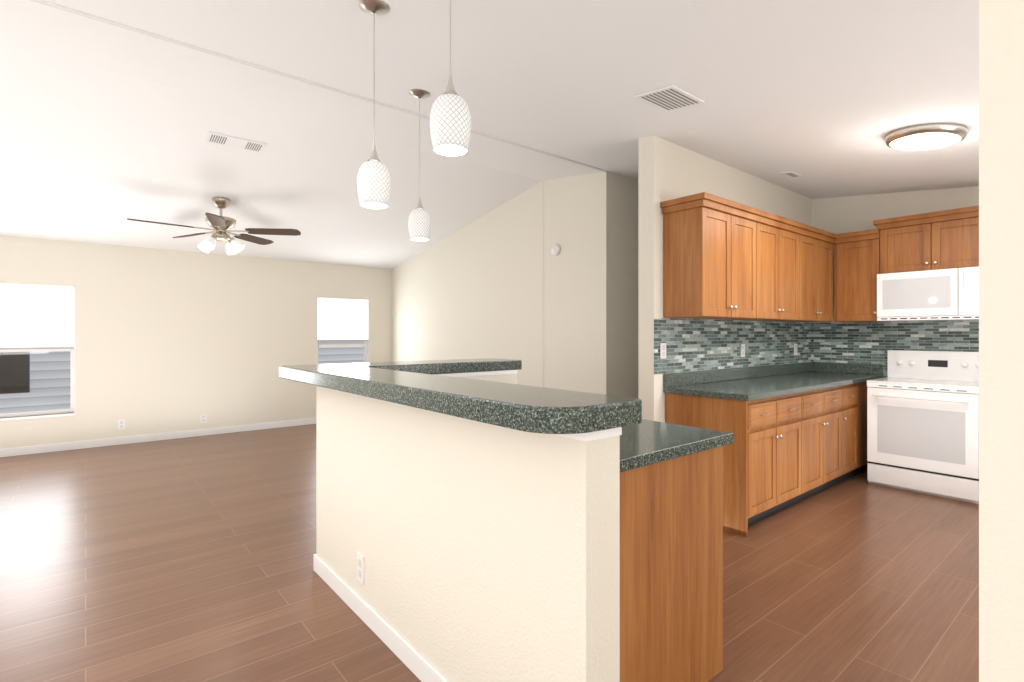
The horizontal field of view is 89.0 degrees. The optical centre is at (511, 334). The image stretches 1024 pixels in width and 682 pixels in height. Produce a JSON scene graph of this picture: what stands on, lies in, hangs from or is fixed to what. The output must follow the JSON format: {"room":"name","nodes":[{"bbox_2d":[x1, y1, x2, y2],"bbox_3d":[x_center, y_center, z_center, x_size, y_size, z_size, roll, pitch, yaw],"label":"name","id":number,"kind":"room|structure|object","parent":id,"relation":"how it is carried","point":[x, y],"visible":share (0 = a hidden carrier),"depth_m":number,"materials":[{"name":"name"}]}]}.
{"room":"kitchen","nodes":[
{"label":"kitchen","id":0,"kind":"room"},
{"bbox_2d":[0,235,391,448],"bbox_3d":[-3.805,0.115,7.088,4.910,2.410,0.150,0,0,-39],"label":"wall","id":1,"kind":"structure","parent":0,"point":[166,340],"depth_m":6.66,"materials":[{"name":"beige paint"}]},
{"bbox_2d":[0,283,74,420],"bbox_3d":[-5.374,0.185,5.777,0.820,1.490,0.132,0,0,-39],"label":"window","id":2,"kind":"structure","parent":1,"relation":"in","point":[37,318],"depth_m":5.81,"materials":[{"name":"white glass"}]},
{"bbox_2d":[118,419,124,429],"bbox_3d":[-4.691,1.080,6.261,0.070,0.115,0.008,0,0,-39],"label":"electrical outlet","id":3,"kind":"object","parent":1,"relation":"attached to","point":[121,424],"visible":1,"depth_m":6.26,"materials":[{"name":"white plastic"}]},
{"bbox_2d":[0,418,315,456],"bbox_3d":[-5.180,1.275,5.855,8.340,0.090,0.016,0,0,-39],"label":"baseboard","id":4,"kind":"structure","parent":1,"relation":"attached to","point":[17,451],"depth_m":6.40,"materials":[{"name":"white wood"}]},
{"bbox_2d":[200,414,205,422],"bbox_3d":[-4.030,1.095,6.802,0.070,0.115,0.008,0,0,-39],"label":"electrical outlet","id":5,"kind":"object","parent":1,"relation":"attached to","point":[202,418],"visible":1,"depth_m":6.80,"materials":[{"name":"white plastic"}]},
{"bbox_2d":[317,297,368,363],"bbox_3d":[-2.614,0.185,8.036,0.823,1.490,0.132,0,0,-39],"label":"window","id":6,"kind":"structure","parent":1,"relation":"in","point":[342,319],"depth_m":8.00,"materials":[{"name":"white glass"}]},
{"bbox_2d":[458,374,516,383],"bbox_3d":[-0.472,0.797,3.348,1.210,1.045,0.120,0,0,-39],"label":"wall","id":7,"kind":"structure","parent":0,"point":[503,378],"depth_m":3.59,"materials":[{"name":"beige paint"}]},
{"bbox_2d":[432,370,517,376],"bbox_3d":[-0.472,0.262,3.348,1.218,0.026,0.128,0,0,-39],"label":"trim","id":8,"kind":"structure","parent":7,"relation":"on","point":[467,374],"depth_m":3.47,"materials":[{"name":"white"}]},
{"bbox_2d":[0,424,978,681],"bbox_3d":[-0.737,1.380,2.834,11.750,0.120,10.620,0,0,-39],"label":"floor","id":9,"kind":"structure","parent":0,"point":[178,560],"depth_m":2.81,"materials":[{"name":"brown wood"}]},
{"bbox_2d":[620,446,722,681],"bbox_3d":[0.372,0.875,1.975,0.802,0.888,0.467,0,0,-39],"label":"base cabinet","id":10,"kind":"object","parent":9,"relation":"on","point":[671,570],"visible":0.17,"depth_m":1.81,"materials":[{"name":"brown wood"}]},
{"bbox_2d":[620,419,733,471],"bbox_3d":[0.122,0.410,2.597,1.202,0.040,1.785,0,0,-39],"label":"countertop","id":11,"kind":"structure","parent":10,"relation":"on","point":[645,442],"depth_m":1.92,"materials":[{"name":"stone"}]},
{"bbox_2d":[665,391,808,536],"bbox_3d":[1.686,0.875,3.919,0.908,0.888,0.616,0,0,-39],"label":"base cabinet","id":12,"kind":"object","parent":9,"relation":"on","point":[782,452],"depth_m":3.60,"materials":[{"name":"brown wood"}]},
{"bbox_2d":[664,362,882,400],"bbox_3d":[2.362,0.360,4.459,2.684,0.140,0.639,0,0,-39],"label":"countertop","id":13,"kind":"structure","parent":12,"relation":"on","point":[752,383],"depth_m":4.32,"materials":[{"name":"stone"}]},
{"bbox_2d":[809,385,844,496],"bbox_3d":[2.309,0.875,4.429,0.918,0.888,0.616,0,0,-39],"label":"base cabinet","id":14,"kind":"object","parent":9,"relation":"on","point":[826,405],"depth_m":4.27,"materials":[{"name":"brown wood"}]},
{"bbox_2d":[845,382,860,479],"bbox_3d":[2.753,0.875,4.793,0.446,0.888,0.616,0,0,-39],"label":"base cabinet","id":15,"kind":"object","parent":9,"relation":"on","point":[852,391],"depth_m":4.64,"materials":[{"name":"brown wood"}]},
{"bbox_2d":[861,381,867,471],"bbox_3d":[3.140,0.875,5.109,0.654,0.888,0.616,0,0,-39],"label":"base cabinet","id":16,"kind":"object","parent":9,"relation":"on","point":[864,461],"depth_m":4.87,"materials":[{"name":"brown wood"}]},
{"bbox_2d":[867,350,978,503],"bbox_3d":[3.598,0.735,4.496,0.720,1.170,0.759,0,0,-39],"label":"stove","id":17,"kind":"object","parent":9,"relation":"on","point":[923,422],"visible":0.75,"depth_m":4.34,"materials":[{"name":"white metal"}]},
{"bbox_2d":[0,0,978,268],"bbox_3d":[-0.737,-1.339,2.834,11.750,0.962,10.620,0,0,-39],"label":"ceiling","id":18,"kind":"structure","parent":0,"point":[104,128],"depth_m":3.39,"materials":[{"name":"white paint"}]},
{"bbox_2d":[127,197,300,254],"bbox_3d":[-3.002,-1.111,5.280,1.458,0.552,1.488,0,0,-39],"label":"ceiling fan","id":19,"kind":"object","parent":18,"relation":"hanging from","point":[221,225],"visible":1,"depth_m":5.30,"materials":[{"name":"silver metal"}]},
{"bbox_2d":[205,131,266,152],"bbox_3d":[-2.271,-1.580,4.291,0.430,0.010,0.160,0,-9,-39],"label":"ceiling vent","id":20,"kind":"object","parent":18,"relation":"in","point":[231,141],"visible":1,"depth_m":4.28,"materials":[{"name":"white metal"}]},
{"bbox_2d":[30,0,606,171],"bbox_3d":[-2.334,-1.573,2.354,8.370,0.019,0.028,0,0,-39],"label":"trim","id":21,"kind":"structure","parent":18,"relation":"attached to","point":[77,12],"depth_m":3.04,"materials":[{"name":"white paint"}]},
{"bbox_2d":[357,0,390,208],"bbox_3d":[-0.599,-0.998,2.263,0.145,0.877,0.145,0,0,-39],"label":"pendant light","id":22,"kind":"object","parent":18,"relation":"hanging from","point":[373,183],"visible":1,"depth_m":2.22,"materials":[{"name":"white glass"}]},
{"bbox_2d":[408,89,430,240],"bbox_3d":[-0.582,-1.065,3.284,0.145,0.930,0.145,0,0,-39],"label":"pendant light","id":23,"kind":"object","parent":18,"relation":"hanging from","point":[419,224],"visible":1,"depth_m":3.24,"materials":[{"name":"white glass"}]},
{"bbox_2d":[430,0,470,155],"bbox_3d":[-0.216,-1.006,1.827,0.145,0.722,0.145,0,0,-39],"label":"pendant light","id":24,"kind":"object","parent":18,"relation":"hanging from","point":[450,124],"visible":1,"depth_m":1.77,"materials":[{"name":"white glass"}]},
{"bbox_2d":[633,85,703,111],"bbox_3d":[0.924,-1.385,3.070,0.320,0.010,0.270,0,7,-39],"label":"ceiling vent","id":25,"kind":"object","parent":18,"relation":"in","point":[669,98],"visible":1,"depth_m":3.05,"materials":[{"name":"white metal"}]},
{"bbox_2d":[781,171,801,177],"bbox_3d":[2.461,-1.409,4.587,0.200,0.010,0.100,0,7,-39],"label":"ceiling vent","id":26,"kind":"object","parent":18,"relation":"in","point":[791,174],"visible":1,"depth_m":4.57,"materials":[{"name":"white metal"}]},
{"bbox_2d":[885,123,967,149],"bbox_3d":[2.632,-1.254,3.321,0.420,0.110,0.417,0,0,-39],"label":"kitchen ceiling light","id":27,"kind":"object","parent":18,"relation":"attached to","point":[927,136],"visible":1,"depth_m":3.22,"materials":[{"name":"white glass"}]},
{"bbox_2d":[392,171,614,395],"bbox_3d":[-0.478,-0.190,6.794,0.134,3.020,4.520,0,0,-39],"label":"wall","id":28,"kind":"structure","parent":0,"point":[472,290],"depth_m":5.87,"materials":[{"name":"beige paint"}]},
{"bbox_2d":[551,244,560,255],"bbox_3d":[0.458,-0.900,5.518,0.038,0.124,0.124,0,0,-39],"label":"smoke detector","id":29,"kind":"object","parent":28,"relation":"attached to","point":[555,249],"visible":1,"depth_m":5.50,"materials":[{"name":"white plastic"}]},
{"bbox_2d":[615,174,637,397],"bbox_3d":[2.163,-0.144,6.119,3.100,2.928,0.130,0,0,-39],"label":"wall","id":30,"kind":"structure","parent":0,"point":[626,286],"depth_m":5.20,"materials":[{"name":"beige paint"}]},
{"bbox_2d":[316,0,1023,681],"bbox_3d":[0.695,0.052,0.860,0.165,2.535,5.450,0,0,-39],"label":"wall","id":31,"kind":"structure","parent":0,"point":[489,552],"depth_m":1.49,"materials":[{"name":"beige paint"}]},
{"bbox_2d":[357,552,363,584],"bbox_3d":[-0.711,1.095,2.442,0.008,0.130,0.075,0,0,-39],"label":"outlet","id":32,"kind":"object","parent":31,"relation":"attached to","point":[360,568],"visible":1,"depth_m":2.43,"materials":[{"name":"white plastic"}]},
{"bbox_2d":[313,554,448,681],"bbox_3d":[-0.460,1.275,2.133,0.016,0.090,2.043,0,0,-39],"label":"baseboard","id":33,"kind":"structure","parent":31,"relation":"attached to","point":[412,659],"depth_m":2.25,"materials":[{"name":"white wood"}]},
{"bbox_2d":[553,427,621,440],"bbox_3d":[-0.399,0.262,2.174,0.143,0.026,2.038,0,0,-39],"label":"trim","id":34,"kind":"structure","parent":31,"relation":"on","point":[591,436],"depth_m":1.38,"materials":[{"name":"white"}]},
{"bbox_2d":[279,358,641,433],"bbox_3d":[-0.031,0.214,2.611,1.540,0.068,2.300,0,0,-39],"label":"bar","id":35,"kind":"object","parent":34,"relation":"on","point":[518,407],"visible":1,"depth_m":1.66,"materials":[{"name":"stone"}]},
{"bbox_2d":[638,135,810,422],"bbox_3d":[2.125,-0.083,4.774,2.936,2.806,0.136,0,0,-39],"label":"wall","id":36,"kind":"structure","parent":0,"point":[667,170],"depth_m":3.88,"materials":[{"name":"beige paint"}]},
{"bbox_2d":[662,196,763,319],"bbox_3d":[1.550,-0.530,4.004,0.852,0.808,0.313,0,0,-39],"label":"upper cabinet","id":37,"kind":"object","parent":36,"relation":"attached to","point":[725,259],"depth_m":3.79,"materials":[{"name":"brown wood"}]},
{"bbox_2d":[654,318,813,373],"bbox_3d":[2.117,0.199,4.676,2.800,0.643,0.004,0,0,-39],"label":"tile backsplash","id":38,"kind":"structure","parent":36,"relation":"attached to","point":[697,344],"depth_m":4.44,"materials":[{"name":"grey tile"}]},
{"bbox_2d":[660,343,665,358],"bbox_3d":[1.117,0.120,3.845,0.070,0.115,0.008,0,0,-39],"label":"light switch","id":39,"kind":"object","parent":38,"relation":"attached to","point":[662,350],"visible":1,"depth_m":3.84,"materials":[{"name":"white plastic"}]},
{"bbox_2d":[741,344,744,356],"bbox_3d":[2.038,0.140,4.599,0.070,0.115,0.008,0,0,-39],"label":"light switch","id":40,"kind":"object","parent":38,"relation":"attached to","point":[742,350],"visible":0.98,"depth_m":4.59,"materials":[{"name":"white plastic"}]},
{"bbox_2d":[794,344,796,354],"bbox_3d":[2.881,0.150,5.289,0.070,0.115,0.008,0,0,-39],"label":"light switch","id":41,"kind":"object","parent":38,"relation":"attached to","point":[795,349],"visible":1,"depth_m":5.28,"materials":[{"name":"white plastic"}]},
{"bbox_2d":[747,216,803,321],"bbox_3d":[2.138,-0.530,4.485,0.913,0.808,0.313,0,0,-39],"label":"upper cabinet","id":42,"kind":"object","parent":36,"relation":"attached to","point":[783,243],"depth_m":4.43,"materials":[{"name":"brown wood"}]},
{"bbox_2d":[804,228,831,321],"bbox_3d":[2.725,-0.530,4.966,0.851,0.808,0.313,0,0,-39],"label":"upper cabinet","id":43,"kind":"object","parent":36,"relation":"attached to","point":[817,246],"depth_m":4.87,"materials":[{"name":"brown wood"}]},
{"bbox_2d":[811,186,978,322],"bbox_3d":[4.765,-0.075,3.758,0.136,2.790,4.780,0,0,-39],"label":"wall","id":44,"kind":"structure","parent":0,"point":[841,215],"depth_m":5.11,"materials":[{"name":"beige paint"}]},
{"bbox_2d":[832,232,889,321],"bbox_3d":[3.367,-0.530,5.053,0.375,0.808,0.405,0,0,-39],"label":"upper cabinet","id":45,"kind":"object","parent":44,"relation":"attached to","point":[856,256],"depth_m":4.97,"materials":[{"name":"brown wood"}]},
{"bbox_2d":[814,320,978,377],"bbox_3d":[3.691,0.199,4.959,0.004,0.643,1.500,0,0,-39],"label":"tile backsplash","id":46,"kind":"structure","parent":44,"relation":"attached to","point":[850,342],"depth_m":5.05,"materials":[{"name":"grey tile"}]},
{"bbox_2d":[876,208,978,273],"bbox_3d":[3.760,-0.788,4.621,0.314,0.455,0.760,0,0,-39],"label":"upper cabinet","id":47,"kind":"object","parent":44,"relation":"attached to","point":[950,240],"depth_m":4.53,"materials":[{"name":"brown wood"}]},
{"bbox_2d":[877,266,978,320],"bbox_3d":[3.717,-0.340,4.586,0.422,0.425,0.755,0,0,-39],"label":"microwave","id":48,"kind":"object","parent":47,"relation":"attached to","point":[940,294],"visible":0.85,"depth_m":4.46,"materials":[{"name":"white"}]},
{"label":"outside","id":49,"kind":"structure","parent":0,"visible":0},
{"bbox_2d":[0,341,363,412],"bbox_3d":[-5.098,-0.280,7.807,16.000,5.200,2.500,0,0,-39],"label":"house siding","id":50,"kind":"structure","parent":49,"point":[32,394],"depth_m":7.75,"materials":[{"name":"white"}]}
]}

